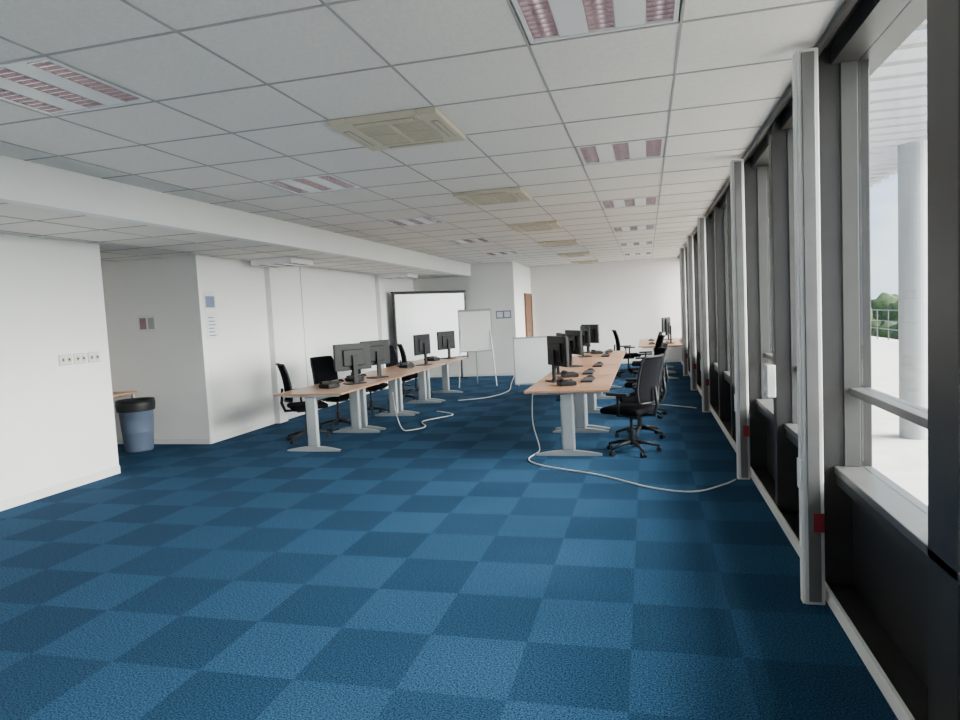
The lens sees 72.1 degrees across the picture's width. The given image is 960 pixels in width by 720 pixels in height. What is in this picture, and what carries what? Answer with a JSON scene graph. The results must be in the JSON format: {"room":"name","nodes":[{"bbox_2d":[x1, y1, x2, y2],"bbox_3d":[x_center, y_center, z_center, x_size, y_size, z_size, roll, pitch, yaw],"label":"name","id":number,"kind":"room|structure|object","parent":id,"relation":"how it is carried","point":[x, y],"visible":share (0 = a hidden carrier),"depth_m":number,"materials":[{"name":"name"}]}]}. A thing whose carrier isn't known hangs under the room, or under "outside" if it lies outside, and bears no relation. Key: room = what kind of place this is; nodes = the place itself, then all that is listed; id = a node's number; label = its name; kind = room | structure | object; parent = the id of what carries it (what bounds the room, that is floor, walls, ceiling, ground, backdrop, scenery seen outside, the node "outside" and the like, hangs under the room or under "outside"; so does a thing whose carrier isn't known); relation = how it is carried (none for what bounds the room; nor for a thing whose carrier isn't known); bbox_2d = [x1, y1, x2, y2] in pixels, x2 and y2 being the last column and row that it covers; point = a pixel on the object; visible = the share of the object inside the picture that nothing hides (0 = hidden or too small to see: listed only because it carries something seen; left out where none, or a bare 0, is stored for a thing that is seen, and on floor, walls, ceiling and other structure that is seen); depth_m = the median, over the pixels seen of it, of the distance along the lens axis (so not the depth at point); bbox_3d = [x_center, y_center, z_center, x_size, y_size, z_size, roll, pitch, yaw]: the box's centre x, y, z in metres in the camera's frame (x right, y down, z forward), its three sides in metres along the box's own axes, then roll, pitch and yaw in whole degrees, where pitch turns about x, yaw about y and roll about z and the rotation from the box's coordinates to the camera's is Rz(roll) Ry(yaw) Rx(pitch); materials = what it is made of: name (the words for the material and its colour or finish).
{"room":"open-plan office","nodes":[
{"label":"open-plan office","id":0,"kind":"room"},
{"bbox_2d":[0,233,118,500],"bbox_3d":[-5.430,0.234,3.015,0.120,2.910,9.350,-2,4,14],"label":"wall","id":1,"kind":"structure","parent":0,"point":[57,423],"depth_m":6.79,"materials":[{"name":"paint"}]},
{"bbox_2d":[0,465,120,510],"bbox_3d":[-5.294,1.637,3.098,0.015,0.090,9.350,-2,4,14],"label":"baseboard","id":2,"kind":"structure","parent":1,"relation":"attached to","point":[35,495],"depth_m":6.80,"materials":[{"name":"paint"}]},
{"bbox_2d":[58,354,71,365],"bbox_3d":[-4.364,-0.002,6.954,0.019,0.110,0.160,-2,4,14],"label":"wall socket","id":3,"kind":"object","parent":1,"relation":"attached to","point":[66,359],"visible":1,"depth_m":6.94,"materials":[{"name":"white plastic"}]},
{"bbox_2d":[73,353,85,363],"bbox_3d":[-4.319,-0.017,7.133,0.019,0.110,0.160,-2,4,14],"label":"wall socket","id":4,"kind":"object","parent":1,"relation":"attached to","point":[78,358],"visible":1,"depth_m":7.12,"materials":[{"name":"white plastic"}]},
{"bbox_2d":[87,352,99,362],"bbox_3d":[-4.274,-0.032,7.311,0.019,0.110,0.160,-2,4,14],"label":"wall socket","id":5,"kind":"object","parent":1,"relation":"attached to","point":[92,356],"visible":1,"depth_m":7.30,"materials":[{"name":"white plastic"}]},
{"bbox_2d":[101,255,215,441],"bbox_3d":[-5.344,-0.233,9.561,3.150,2.910,0.120,-2,4,14],"label":"wall","id":6,"kind":"structure","parent":0,"point":[170,364],"depth_m":9.28,"materials":[{"name":"paint"}]},
{"bbox_2d":[137,315,156,331],"bbox_3d":[-4.699,-0.514,9.310,0.300,0.240,0.005,-2,4,14],"label":"wall sign","id":7,"kind":"object","parent":6,"relation":"attached to","point":[146,323],"visible":1,"depth_m":9.31,"materials":[{"name":"paper"}]},
{"bbox_2d":[117,438,210,443],"bbox_3d":[-5.290,1.182,9.595,3.150,0.080,0.015,-2,4,14],"label":"baseboard","id":8,"kind":"structure","parent":6,"relation":"attached to","point":[156,440],"depth_m":9.32,"materials":[{"name":"paint"}]},
{"bbox_2d":[0,202,460,278],"bbox_3d":[-4.933,-1.328,8.114,4.726,0.024,19.713,-2,4,14],"label":"ceiling","id":9,"kind":"structure","parent":0,"point":[118,241],"depth_m":7.56,"materials":[{"name":"tile"}]},
{"bbox_2d":[249,257,312,267],"bbox_3d":[-3.062,-1.512,10.241,0.706,0.084,0.706,-2,4,14],"label":"recessed light fixture","id":10,"kind":"object","parent":9,"relation":"in","point":[279,262],"visible":1,"depth_m":9.99,"materials":[{"name":"white metal"}]},
{"bbox_2d":[378,273,417,278],"bbox_3d":[-1.853,-1.913,15.045,0.706,0.084,0.706,-2,4,14],"label":"recessed light fixture","id":11,"kind":"object","parent":9,"relation":"in","point":[394,275],"visible":1,"depth_m":14.76,"materials":[{"name":"white metal"}]},
{"bbox_2d":[201,256,412,435],"bbox_3d":[-2.770,-0.632,13.380,0.220,2.910,8.579,-2,4,14],"label":"wall","id":12,"kind":"structure","parent":0,"point":[268,316],"depth_m":10.78,"materials":[{"name":"paint"}]},
{"bbox_2d":[203,291,215,309],"bbox_3d":[-3.803,-0.838,9.288,0.007,0.260,0.260,-2,4,14],"label":"poster","id":13,"kind":"object","parent":12,"relation":"attached to","point":[209,298],"visible":1,"depth_m":9.28,"materials":[{"name":"paper"}]},
{"bbox_2d":[205,312,218,338],"bbox_3d":[-3.781,-0.491,9.332,0.007,0.380,0.260,-2,4,14],"label":"poster","id":14,"kind":"object","parent":12,"relation":"attached to","point":[212,325],"visible":1,"depth_m":9.32,"materials":[{"name":"paper"}]},
{"bbox_2d":[210,378,414,443],"bbox_3d":[-2.698,0.782,13.418,0.012,0.080,8.700,-2,4,14],"label":"baseboard","id":15,"kind":"structure","parent":12,"relation":"attached to","point":[270,422],"depth_m":10.18,"materials":[{"name":"paint"}]},
{"bbox_2d":[0,0,844,266],"bbox_3d":[0.200,-1.868,8.122,5.273,0.006,22.313,-2,4,14],"label":"ceiling","id":16,"kind":"structure","parent":0,"point":[243,95],"depth_m":4.02,"materials":[{"name":"tile"}]},
{"bbox_2d":[0,57,150,115],"bbox_3d":[-2.256,-1.454,3.453,0.706,0.084,0.706,-2,4,14],"label":"recessed light fixture","id":17,"kind":"object","parent":16,"relation":"in","point":[45,85],"visible":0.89,"depth_m":3.48,"materials":[{"name":"white metal"}]},
{"bbox_2d":[0,155,470,275],"bbox_3d":[-2.696,-1.527,7.534,0.120,0.309,19.700,-2,4,14],"label":"beam","id":18,"kind":"structure","parent":16,"relation":"attached to","point":[25,183],"depth_m":6.32,"materials":[{"name":"paint"}]},
{"bbox_2d":[262,174,361,193],"bbox_3d":[-1.567,-1.682,6.191,0.706,0.084,0.706,-2,4,14],"label":"recessed light fixture","id":19,"kind":"object","parent":16,"relation":"in","point":[322,183],"visible":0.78,"depth_m":6.19,"materials":[{"name":"white metal"}]},
{"bbox_2d":[327,107,465,150],"bbox_3d":[-0.537,-1.548,4.477,0.728,0.042,0.728,-2,4,14],"label":"air conditioner","id":20,"kind":"object","parent":16,"relation":"in","point":[423,126],"depth_m":4.38,"materials":[{"name":"plastic"}]},
{"bbox_2d":[384,216,445,226],"bbox_3d":[-0.878,-1.910,8.928,0.706,0.084,0.706,-2,4,14],"label":"recessed light fixture","id":21,"kind":"object","parent":16,"relation":"in","point":[422,220],"visible":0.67,"depth_m":8.95,"materials":[{"name":"white metal"}]},
{"bbox_2d":[447,238,491,244],"bbox_3d":[-0.189,-2.138,11.665,0.706,0.084,0.706,-2,4,14],"label":"recessed light fixture","id":22,"kind":"object","parent":16,"relation":"in","point":[479,240],"visible":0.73,"depth_m":11.69,"materials":[{"name":"white metal"}]},
{"bbox_2d":[453,187,531,205],"bbox_3d":[0.152,-1.777,7.215,0.728,0.042,0.728,-2,4,14],"label":"air conditioner","id":23,"kind":"object","parent":16,"relation":"in","point":[514,194],"depth_m":7.10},
{"bbox_2d":[484,251,520,255],"bbox_3d":[0.500,-2.366,14.403,0.706,0.084,0.706,-2,4,14],"label":"recessed light fixture","id":24,"kind":"object","parent":16,"relation":"in","point":[510,252],"visible":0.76,"depth_m":14.41,"materials":[{"name":"white metal"}]},
{"bbox_2d":[507,221,562,231],"bbox_3d":[0.841,-2.005,9.952,0.728,0.042,0.728,-2,4,14],"label":"air conditioner","id":25,"kind":"object","parent":16,"relation":"in","point":[550,225],"depth_m":9.83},
{"bbox_2d":[538,240,579,246],"bbox_3d":[1.530,-2.233,12.690,0.728,0.042,0.728,-2,4,14],"label":"air conditioner","id":26,"kind":"object","parent":16,"relation":"in","point":[566,242],"depth_m":12.53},
{"bbox_2d":[557,252,591,256],"bbox_3d":[2.219,-2.461,15.427,0.728,0.042,0.728,-2,4,14],"label":"air conditioner","id":27,"kind":"object","parent":16,"relation":"in","point":[576,254],"depth_m":15.25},
{"bbox_2d":[571,260,599,263],"bbox_3d":[2.908,-2.689,18.165,0.728,0.042,0.728,-2,4,14],"label":"air conditioner","id":28,"kind":"object","parent":16,"relation":"in","point":[588,261],"depth_m":17.89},
{"bbox_2d":[511,0,680,43],"bbox_3d":[0.487,-1.542,2.755,0.706,0.084,0.706,-2,4,14],"label":"recessed light fixture","id":29,"kind":"object","parent":16,"relation":"in","point":[541,20],"visible":1,"depth_m":2.92,"materials":[{"name":"white metal"}]},
{"bbox_2d":[576,138,664,164],"bbox_3d":[1.176,-1.770,5.493,0.706,0.084,0.706,-2,4,14],"label":"recessed light fixture","id":30,"kind":"object","parent":16,"relation":"in","point":[650,148],"visible":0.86,"depth_m":5.49,"materials":[{"name":"white metal"}]},
{"bbox_2d":[600,196,658,208],"bbox_3d":[1.865,-1.998,8.230,0.706,0.084,0.706,-2,4,14],"label":"recessed light fixture","id":31,"kind":"object","parent":16,"relation":"in","point":[645,201],"visible":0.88,"depth_m":8.24,"materials":[{"name":"white metal"}]},
{"bbox_2d":[612,225,654,231],"bbox_3d":[2.554,-2.226,10.968,0.706,0.084,0.706,-2,4,14],"label":"recessed light fixture","id":32,"kind":"object","parent":16,"relation":"in","point":[643,227],"visible":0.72,"depth_m":11.00,"materials":[{"name":"white metal"}]},
{"bbox_2d":[619,241,652,245],"bbox_3d":[3.243,-2.454,13.705,0.706,0.084,0.706,-2,4,14],"label":"recessed light fixture","id":33,"kind":"object","parent":16,"relation":"in","point":[647,242],"visible":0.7,"depth_m":13.74,"materials":[{"name":"white metal"}]},
{"bbox_2d":[0,362,897,719],"bbox_3d":[-1.784,1.158,8.873,10.500,0.120,22.500,-2,4,14],"label":"floor","id":34,"kind":"structure","parent":0,"point":[436,571],"depth_m":4.08,"materials":[{"name":"carpet"}]},
{"bbox_2d":[112,391,136,397],"bbox_3d":[-5.366,0.865,9.233,0.900,0.770,0.600,-2,4,14],"label":"side table","id":35,"kind":"object","parent":34,"relation":"on","point":[115,394],"visible":0.16,"depth_m":9.27,"materials":[{"name":"brown wood"}]},
{"bbox_2d":[115,397,155,452],"bbox_3d":[-4.665,0.883,8.986,0.490,0.700,0.490,-2,4,14],"label":"waste bin","id":36,"kind":"object","parent":34,"relation":"on","point":[136,415],"visible":1,"depth_m":8.83,"materials":[{"name":"plastic"}]},
{"bbox_2d":[275,363,330,444],"bbox_3d":[-2.420,0.568,9.073,0.680,1.092,0.660,-5,4,-26],"label":"office chair","id":37,"kind":"object","parent":34,"relation":"on","point":[298,407],"visible":0.6,"depth_m":8.93,"materials":[{"name":"black plastic"}]},
{"bbox_2d":[274,380,385,451],"bbox_3d":[-1.958,0.731,8.933,0.930,0.740,1.460,-2,4,14],"label":"desk","id":38,"kind":"object","parent":34,"relation":"on","point":[312,394],"visible":0.96,"depth_m":8.38,"materials":[{"name":"brown wood"}]},
{"bbox_2d":[319,381,339,388],"bbox_3d":[-2.012,0.327,8.810,0.200,0.085,0.200,0,5,34],"label":"desk phone","id":39,"kind":"object","parent":38,"relation":"on","point":[326,384],"visible":1,"depth_m":8.77,"materials":[{"name":"black plastic"}]},
{"bbox_2d":[333,342,371,384],"bbox_3d":[-1.757,0.050,9.176,0.560,0.560,0.220,-6,5,-38],"label":"computer monitor","id":40,"kind":"object","parent":38,"relation":"on","point":[353,356],"visible":1,"depth_m":9.13,"materials":[{"name":"black plastic"}]},
{"bbox_2d":[345,375,363,381],"bbox_3d":[-1.818,0.263,9.583,0.200,0.085,0.200,0,5,34],"label":"desk phone","id":41,"kind":"object","parent":38,"relation":"on","point":[349,378],"visible":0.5,"depth_m":9.54,"materials":[{"name":"black plastic"}]},
{"bbox_2d":[310,356,350,430],"bbox_3d":[-2.188,0.489,10.014,0.680,1.092,0.660,0,5,34],"label":"office chair","id":42,"kind":"object","parent":34,"relation":"on","point":[322,367],"visible":0.57,"depth_m":10.03,"materials":[{"name":"fabric"}]},
{"bbox_2d":[351,369,389,417],"bbox_3d":[-1.880,0.393,11.158,0.680,1.092,0.660,-3,4,4],"label":"office chair","id":43,"kind":"object","parent":34,"relation":"on","point":[381,386],"visible":0.28,"depth_m":11.13,"materials":[{"name":"fabric"}]},
{"bbox_2d":[332,370,419,429],"bbox_3d":[-1.597,0.612,10.364,0.930,0.740,1.460,-2,4,14],"label":"desk","id":44,"kind":"object","parent":34,"relation":"on","point":[393,375],"visible":0.66,"depth_m":10.48,"materials":[{"name":"brown wood"}]},
{"bbox_2d":[360,339,389,378],"bbox_3d":[-1.559,-0.015,9.952,0.220,0.560,0.560,0,5,39],"label":"computer monitor","id":45,"kind":"object","parent":44,"relation":"on","point":[380,351],"visible":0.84,"depth_m":9.94,"materials":[{"name":"black plastic"}]},
{"bbox_2d":[386,345,418,403],"bbox_3d":[-1.509,0.264,12.715,0.680,1.092,0.660,-1,4,19],"label":"office chair","id":46,"kind":"object","parent":34,"relation":"on","point":[393,357],"visible":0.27,"depth_m":12.73,"materials":[{"name":"fabric"}]},
{"bbox_2d":[369,363,445,413],"bbox_3d":[-1.238,0.493,11.795,0.930,0.740,1.460,-2,4,14],"label":"desk","id":47,"kind":"object","parent":34,"relation":"on","point":[422,374],"visible":0.73,"depth_m":11.76,"materials":[{"name":"brown wood"}]},
{"bbox_2d":[399,362,414,367],"bbox_3d":[-1.295,0.090,11.662,0.200,0.085,0.200,0,5,34],"label":"desk phone","id":48,"kind":"object","parent":47,"relation":"on","point":[402,365],"depth_m":11.61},
{"bbox_2d":[413,334,430,365],"bbox_3d":[-1.033,-0.188,12.035,0.220,0.560,0.560,-1,4,24],"label":"computer monitor","id":49,"kind":"object","parent":47,"relation":"on","point":[421,342],"visible":1,"depth_m":11.98,"materials":[{"name":"black plastic"}]},
{"bbox_2d":[396,343,431,393],"bbox_3d":[-1.363,0.188,13.693,0.680,1.092,0.660,-4,4,-16],"label":"office chair","id":50,"kind":"object","parent":34,"relation":"on","point":[400,346],"visible":0.34,"depth_m":13.55,"materials":[{"name":"fabric"}]},
{"bbox_2d":[392,392,452,430],"bbox_3d":[-0.812,0.673,10.284,0.434,0.550,1.811,-2,4,18],"label":"power cable","id":51,"kind":"object","parent":34,"relation":"on","point":[392,392],"visible":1,"depth_m":9.59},
{"bbox_2d":[391,290,469,385],"bbox_3d":[-1.142,-0.582,16.280,2.224,2.240,0.400,-6,5,-40],"label":"projection screen","id":52,"kind":"object","parent":34,"relation":"on","point":[414,312],"visible":0.83,"depth_m":16.17,"materials":[{"name":"white screen fabric"},{"name":"black plastic"}]},
{"bbox_2d":[408,357,466,401],"bbox_3d":[-0.877,0.373,13.225,0.930,0.740,1.460,-2,4,14],"label":"desk","id":53,"kind":"object","parent":34,"relation":"on","point":[445,368],"visible":0.66,"depth_m":13.39,"materials":[{"name":"brown wood"}]},
{"bbox_2d":[437,331,455,358],"bbox_3d":[-0.670,-0.308,13.482,0.220,0.560,0.560,0,5,34],"label":"computer monitor","id":54,"kind":"object","parent":53,"relation":"on","point":[445,339],"visible":0.95,"depth_m":13.43,"materials":[{"name":"black plastic"}]},
{"bbox_2d":[458,308,496,387],"bbox_3d":[-0.090,-0.287,15.007,0.866,1.734,0.695,-3,4,-1],"label":"easel","id":55,"kind":"object","parent":34,"relation":"on","point":[474,325],"visible":1,"depth_m":14.74,"materials":[{"name":"grey metal"}]},
{"bbox_2d":[513,336,551,385],"bbox_3d":[1.185,0.012,14.600,0.870,1.060,0.400,-3,4,4],"label":"whiteboard","id":56,"kind":"object","parent":34,"relation":"on","point":[531,365],"visible":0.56,"depth_m":14.59,"materials":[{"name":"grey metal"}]},
{"bbox_2d":[524,375,614,455],"bbox_3d":[1.147,0.640,8.020,0.930,0.740,1.580,-2,4,14],"label":"desk","id":57,"kind":"object","parent":34,"relation":"on","point":[570,404],"visible":0.93,"depth_m":7.38,"materials":[{"name":"brown wood"}]},
{"bbox_2d":[545,336,568,382],"bbox_3d":[0.948,-0.015,8.181,0.220,0.560,0.560,-4,4,-18],"label":"computer monitor","id":58,"kind":"object","parent":57,"relation":"on","point":[557,346],"visible":0.91,"depth_m":8.11,"materials":[{"name":"black plastic"}]},
{"bbox_2d":[557,378,576,385],"bbox_3d":[1.015,0.252,7.732,0.200,0.085,0.200,-3,4,-6],"label":"desk phone","id":59,"kind":"object","parent":57,"relation":"on","point":[561,382],"visible":1,"depth_m":7.64,"materials":[{"name":"black plastic"}]},
{"bbox_2d":[561,370,578,377],"bbox_3d":[1.178,0.178,8.667,0.200,0.085,0.200,-3,4,-6],"label":"desk phone","id":60,"kind":"object","parent":57,"relation":"on","point":[565,374],"visible":1,"depth_m":8.58,"materials":[{"name":"black plastic"}]},
{"bbox_2d":[581,377,594,382],"bbox_3d":[1.329,0.239,8.117,0.140,0.025,0.440,-2,4,14],"label":"keyboard","id":61,"kind":"object","parent":57,"relation":"on","point":[585,379],"visible":1,"depth_m":8.00,"materials":[{"name":"black plastic"}]},
{"bbox_2d":[545,364,619,429],"bbox_3d":[1.536,0.511,9.567,0.930,0.740,1.580,-2,4,14],"label":"desk","id":62,"kind":"object","parent":34,"relation":"on","point":[611,369],"visible":0.43,"depth_m":9.60,"materials":[{"name":"brown wood"}]},
{"bbox_2d":[565,330,582,366],"bbox_3d":[1.427,-0.179,10.168,0.220,0.560,0.560,-4,4,-16],"label":"computer monitor","id":63,"kind":"object","parent":62,"relation":"on","point":[574,336],"visible":0.8,"depth_m":10.06,"materials":[{"name":"black plastic"}]},
{"bbox_2d":[572,356,622,408],"bbox_3d":[1.925,0.383,11.114,0.930,0.740,1.580,-2,4,14],"label":"desk","id":64,"kind":"object","parent":34,"relation":"on","point":[591,360],"visible":0.34,"depth_m":11.15,"materials":[{"name":"brown wood"}]},
{"bbox_2d":[572,350,625,396],"bbox_3d":[2.315,0.254,12.660,0.930,0.740,1.580,-2,4,14],"label":"desk","id":65,"kind":"object","parent":34,"relation":"on","point":[614,353],"visible":0.22,"depth_m":12.49,"materials":[{"name":"brown wood"}]},
{"bbox_2d":[577,326,592,356],"bbox_3d":[1.913,-0.340,12.105,0.220,0.560,0.560,-3,4,-6],"label":"computer monitor","id":66,"kind":"object","parent":65,"relation":"on","point":[585,329],"visible":0.8,"depth_m":11.97,"materials":[{"name":"black plastic"}]},
{"bbox_2d":[581,324,598,352],"bbox_3d":[2.183,-0.429,13.161,0.220,0.560,0.560,-5,4,-26],"label":"computer monitor","id":67,"kind":"object","parent":65,"relation":"on","point":[594,328],"visible":0.49,"depth_m":13.01,"materials":[{"name":"black plastic"}]},
{"bbox_2d":[611,330,640,376],"bbox_3d":[3.425,-0.170,15.362,0.680,1.092,0.660,-3,4,4],"label":"office chair","id":68,"kind":"object","parent":34,"relation":"on","point":[629,355],"visible":0.79,"depth_m":15.24,"materials":[{"name":"fabric"}]},
{"bbox_2d":[600,354,663,457],"bbox_3d":[1.690,0.486,7.312,0.680,1.092,0.660,1,5,42],"label":"office chair","id":69,"kind":"object","parent":34,"relation":"on","point":[648,378],"visible":1,"depth_m":7.12,"materials":[{"name":"fabric"}]},
{"bbox_2d":[528,395,735,491],"bbox_3d":[1.194,0.744,6.783,0.760,0.700,2.690,-6,5,-38],"label":"power cable","id":70,"kind":"object","parent":34,"relation":"on","point":[532,395],"visible":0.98,"depth_m":6.29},
{"bbox_2d":[614,347,667,439],"bbox_3d":[1.992,0.410,8.175,0.680,1.092,0.660,-3,4,4],"label":"office chair","id":71,"kind":"object","parent":34,"relation":"on","point":[632,398],"visible":0.62,"depth_m":8.13,"materials":[{"name":"black plastic"}]},
{"bbox_2d":[624,341,668,418],"bbox_3d":[2.435,0.284,9.649,0.680,1.092,0.660,-1,4,24],"label":"office chair","id":72,"kind":"object","parent":34,"relation":"on","point":[628,384],"visible":0.33,"depth_m":9.51,"materials":[{"name":"black plastic"}]},
{"bbox_2d":[628,335,665,398],"bbox_3d":[2.923,0.122,11.590,0.680,1.092,0.660,-3,4,4],"label":"office chair","id":73,"kind":"object","parent":34,"relation":"on","point":[660,338],"visible":0.29,"depth_m":11.65,"materials":[{"name":"fabric"}]},
{"bbox_2d":[632,332,662,367],"bbox_3d":[3.288,0.002,13.036,0.680,1.092,0.660,-2,4,14],"label":"office chair","id":74,"kind":"object","parent":34,"relation":"on","point":[634,363],"visible":0.23,"depth_m":12.86,"materials":[{"name":"black plastic"}]},
{"bbox_2d":[639,338,678,371],"bbox_3d":[4.460,-0.122,16.455,0.930,0.740,1.460,-2,4,14],"label":"desk","id":75,"kind":"object","parent":34,"relation":"on","point":[674,339],"visible":0.31,"depth_m":16.25,"materials":[{"name":"brown wood"}]},
{"bbox_2d":[661,317,672,339],"bbox_3d":[4.628,-0.777,16.351,0.220,0.560,0.560,0,5,34],"label":"computer monitor","id":76,"kind":"object","parent":75,"relation":"on","point":[664,318],"visible":0.45,"depth_m":16.21,"materials":[{"name":"black plastic"}]},
{"bbox_2d":[638,341,682,378],"bbox_3d":[4.095,-0.001,15.005,0.930,0.740,1.460,-2,4,14],"label":"desk","id":77,"kind":"object","parent":34,"relation":"on","point":[677,343],"visible":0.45,"depth_m":14.43,"materials":[{"name":"brown wood"}]},
{"bbox_2d":[665,318,674,343],"bbox_3d":[4.265,-0.656,14.904,0.220,0.560,0.560,-1,4,24],"label":"computer monitor","id":78,"kind":"object","parent":77,"relation":"on","point":[668,331],"visible":0.89,"depth_m":14.79,"materials":[{"name":"black plastic"}]},
{"bbox_2d":[680,247,687,375],"bbox_3d":[4.553,-1.073,14.740,0.116,2.868,0.096,-2,4,14],"label":"post","id":79,"kind":"object","parent":34,"relation":"on","point":[682,249],"visible":1,"depth_m":14.71,"materials":[{"name":"metal"}]},
{"bbox_2d":[687,235,696,389],"bbox_3d":[3.921,-0.864,12.227,0.116,2.868,0.096,-2,4,14],"label":"post","id":80,"kind":"object","parent":34,"relation":"on","point":[690,259],"visible":1,"depth_m":12.19,"materials":[{"name":"metal"}]},
{"bbox_2d":[697,216,709,411],"bbox_3d":[3.288,-0.655,9.714,0.116,2.868,0.096,-2,4,14],"label":"post","id":81,"kind":"object","parent":34,"relation":"on","point":[701,231],"visible":1,"depth_m":9.68,"materials":[{"name":"metal"}]},
{"bbox_2d":[730,159,749,479],"bbox_3d":[2.339,-0.341,5.944,0.116,2.868,0.096,-2,4,14],"label":"post","id":82,"kind":"object","parent":34,"relation":"on","point":[741,396],"visible":1,"depth_m":5.91,"materials":[{"name":"metal"}]},
{"bbox_2d":[792,47,824,604],"bbox_3d":[1.707,-0.131,3.431,0.116,2.868,0.096,-2,4,14],"label":"post","id":83,"kind":"object","parent":34,"relation":"on","point":[805,87],"visible":1,"depth_m":3.40,"materials":[{"name":"metal"}]},
{"bbox_2d":[413,261,516,373],"bbox_3d":[-0.394,-1.024,17.249,2.700,2.910,0.120,-2,4,14],"label":"wall","id":84,"kind":"structure","parent":0,"point":[489,285],"depth_m":17.01,"materials":[{"name":"paint"}]},
{"bbox_2d":[430,372,513,376],"bbox_3d":[-0.330,0.390,17.281,2.680,0.080,0.015,-2,4,14],"label":"baseboard","id":85,"kind":"structure","parent":84,"relation":"attached to","point":[500,373],"depth_m":17.21,"materials":[{"name":"paint"}]},
{"bbox_2d":[496,310,510,318],"bbox_3d":[0.602,-1.167,16.922,0.400,0.200,0.005,-2,4,14],"label":"notice","id":86,"kind":"object","parent":84,"relation":"attached to","point":[507,313],"depth_m":16.92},
{"bbox_2d":[524,293,533,336],"bbox_3d":[1.425,-0.822,18.712,0.090,2.120,1.040,-2,4,14],"label":"door","id":87,"kind":"structure","parent":84,"relation":"in","point":[528,308],"depth_m":18.63,"materials":[{"name":"brown wood"}]},
{"bbox_2d":[514,262,530,336],"bbox_3d":[1.172,-1.169,18.189,0.120,2.910,2.479,-2,4,14],"label":"wall","id":88,"kind":"structure","parent":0,"point":[522,281],"depth_m":17.72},
{"bbox_2d":[510,0,681,245],"bbox_3d":[-1.922,-2.100,8.637,10.550,0.180,22.500,-2,4,14],"label":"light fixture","id":89,"kind":"structure","parent":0,"point":[510,0],"depth_m":3.47,"materials":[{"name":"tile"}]},
{"bbox_2d":[530,257,681,361],"bbox_3d":[3.687,-1.439,18.878,4.670,3.100,0.120,-2,4,14],"label":"wall","id":90,"kind":"structure","parent":0,"point":[631,298],"depth_m":18.78,"materials":[{"name":"paint"}]},
{"bbox_2d":[621,359,678,363],"bbox_3d":[3.586,0.076,18.959,4.100,0.080,0.015,-2,4,14],"label":"baseboard","id":91,"kind":"structure","parent":90,"relation":"attached to","point":[665,360],"depth_m":18.54,"materials":[{"name":"paint"}]},
{"bbox_2d":[679,0,959,719],"bbox_3d":[3.003,-0.612,7.521,0.350,3.120,22.300,-2,4,14],"label":"window frame","id":92,"kind":"structure","parent":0,"point":[892,558],"depth_m":3.46,"materials":[{"name":"metal"}]},
{"bbox_2d":[677,0,857,258],"bbox_3d":[2.753,-2.031,7.466,0.020,0.260,22.300,-2,4,14],"label":"trim","id":93,"kind":"structure","parent":92,"relation":"attached to","point":[847,5],"depth_m":4.10,"materials":[{"name":"metal"}]},
{"bbox_2d":[763,363,775,397],"bbox_3d":[2.174,0.153,4.959,0.064,0.240,0.160,-2,4,14],"label":"box","id":94,"kind":"object","parent":92,"relation":"attached to","point":[769,370],"visible":1,"depth_m":4.88,"materials":[{"name":"white plastic"}]},
{"bbox_2d":[681,360,914,719],"bbox_3d":[2.902,0.911,7.663,0.020,0.075,22.280,-2,4,14],"label":"baseboard","id":95,"kind":"structure","parent":92,"relation":"attached to","point":[891,695],"depth_m":3.14,"materials":[{"name":"paint"}]},
{"bbox_2d":[869,18,926,186],"bbox_3d":[5.404,-2.887,10.814,1.920,0.250,28.000,-2,4,14],"label":"canopy","id":96,"kind":"object","parent":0,"point":[898,87],"depth_m":6.15,"materials":[{"name":"metal"}]},
{"label":"outside","id":97,"kind":"structure","parent":0,"visible":0},
{"bbox_2d":[871,336,927,505],"bbox_3d":[9.144,0.368,14.799,7.600,0.230,57.000,-2,4,14],"label":"ground","id":98,"kind":"structure","parent":97,"point":[903,461],"depth_m":7.68,"materials":[{"name":"concrete"}]},
{"bbox_2d":[871,309,897,340],"bbox_3d":[13.131,-0.660,16.803,0.040,1.138,47.020,-2,4,14],"label":"terrace railing","id":99,"kind":"object","parent":98,"relation":"on","point":[877,320],"visible":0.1,"depth_m":24.52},
{"bbox_2d":[897,140,927,439],"bbox_3d":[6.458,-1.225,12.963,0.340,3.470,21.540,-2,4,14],"label":"column","id":100,"kind":"structure","parent":98,"relation":"on","point":[912,156],"depth_m":7.72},
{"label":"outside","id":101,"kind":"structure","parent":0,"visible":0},
{"bbox_3d":[225.360,-5.558,72.136,398.600,0.300,550.000,-2,4,14],"label":"ground","id":102,"kind":"structure","parent":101,"visible":0},
{"bbox_2d":[871,316,880,335],"bbox_3d":[69.793,-4.554,117.120,5.770,6.872,5.935,-2,4,14],"label":"tree","id":103,"kind":"object","parent":102,"relation":"on","point":[873,323],"visible":0.07,"depth_m":115.21,"materials":[{"name":"green plant"}]},
{"bbox_2d":[871,292,897,319],"bbox_3d":[73.382,-6.777,118.306,9.049,10.777,9.308,-2,4,14],"label":"tree","id":104,"kind":"object","parent":102,"relation":"on","point":[883,300],"visible":0.15,"depth_m":116.43,"materials":[{"name":"green plant"}]},
{"bbox_2d":[872,321,896,337],"bbox_3d":[59.283,-2.366,94.862,5.623,6.697,5.784,-2,4,14],"label":"tree","id":105,"kind":"object","parent":102,"relation":"on","point":[883,333],"visible":0.14,"depth_m":93.94,"materials":[{"name":"green plant"}]},
{"bbox_2d":[880,300,897,325],"bbox_3d":[68.997,-5.316,105.982,8.430,10.040,8.671,-2,4,14],"label":"tree","id":106,"kind":"object","parent":102,"relation":"on","point":[893,315],"visible":0.11,"depth_m":105.00,"materials":[{"name":"green plant"}]},
{"bbox_2d":[889,322,897,339],"bbox_3d":[50.460,-1.476,75.223,7.196,8.570,7.402,-2,4,14],"label":"tree","id":107,"kind":"object","parent":102,"relation":"on","point":[893,333],"visible":0.06,"depth_m":75.31,"materials":[{"name":"green plant"}]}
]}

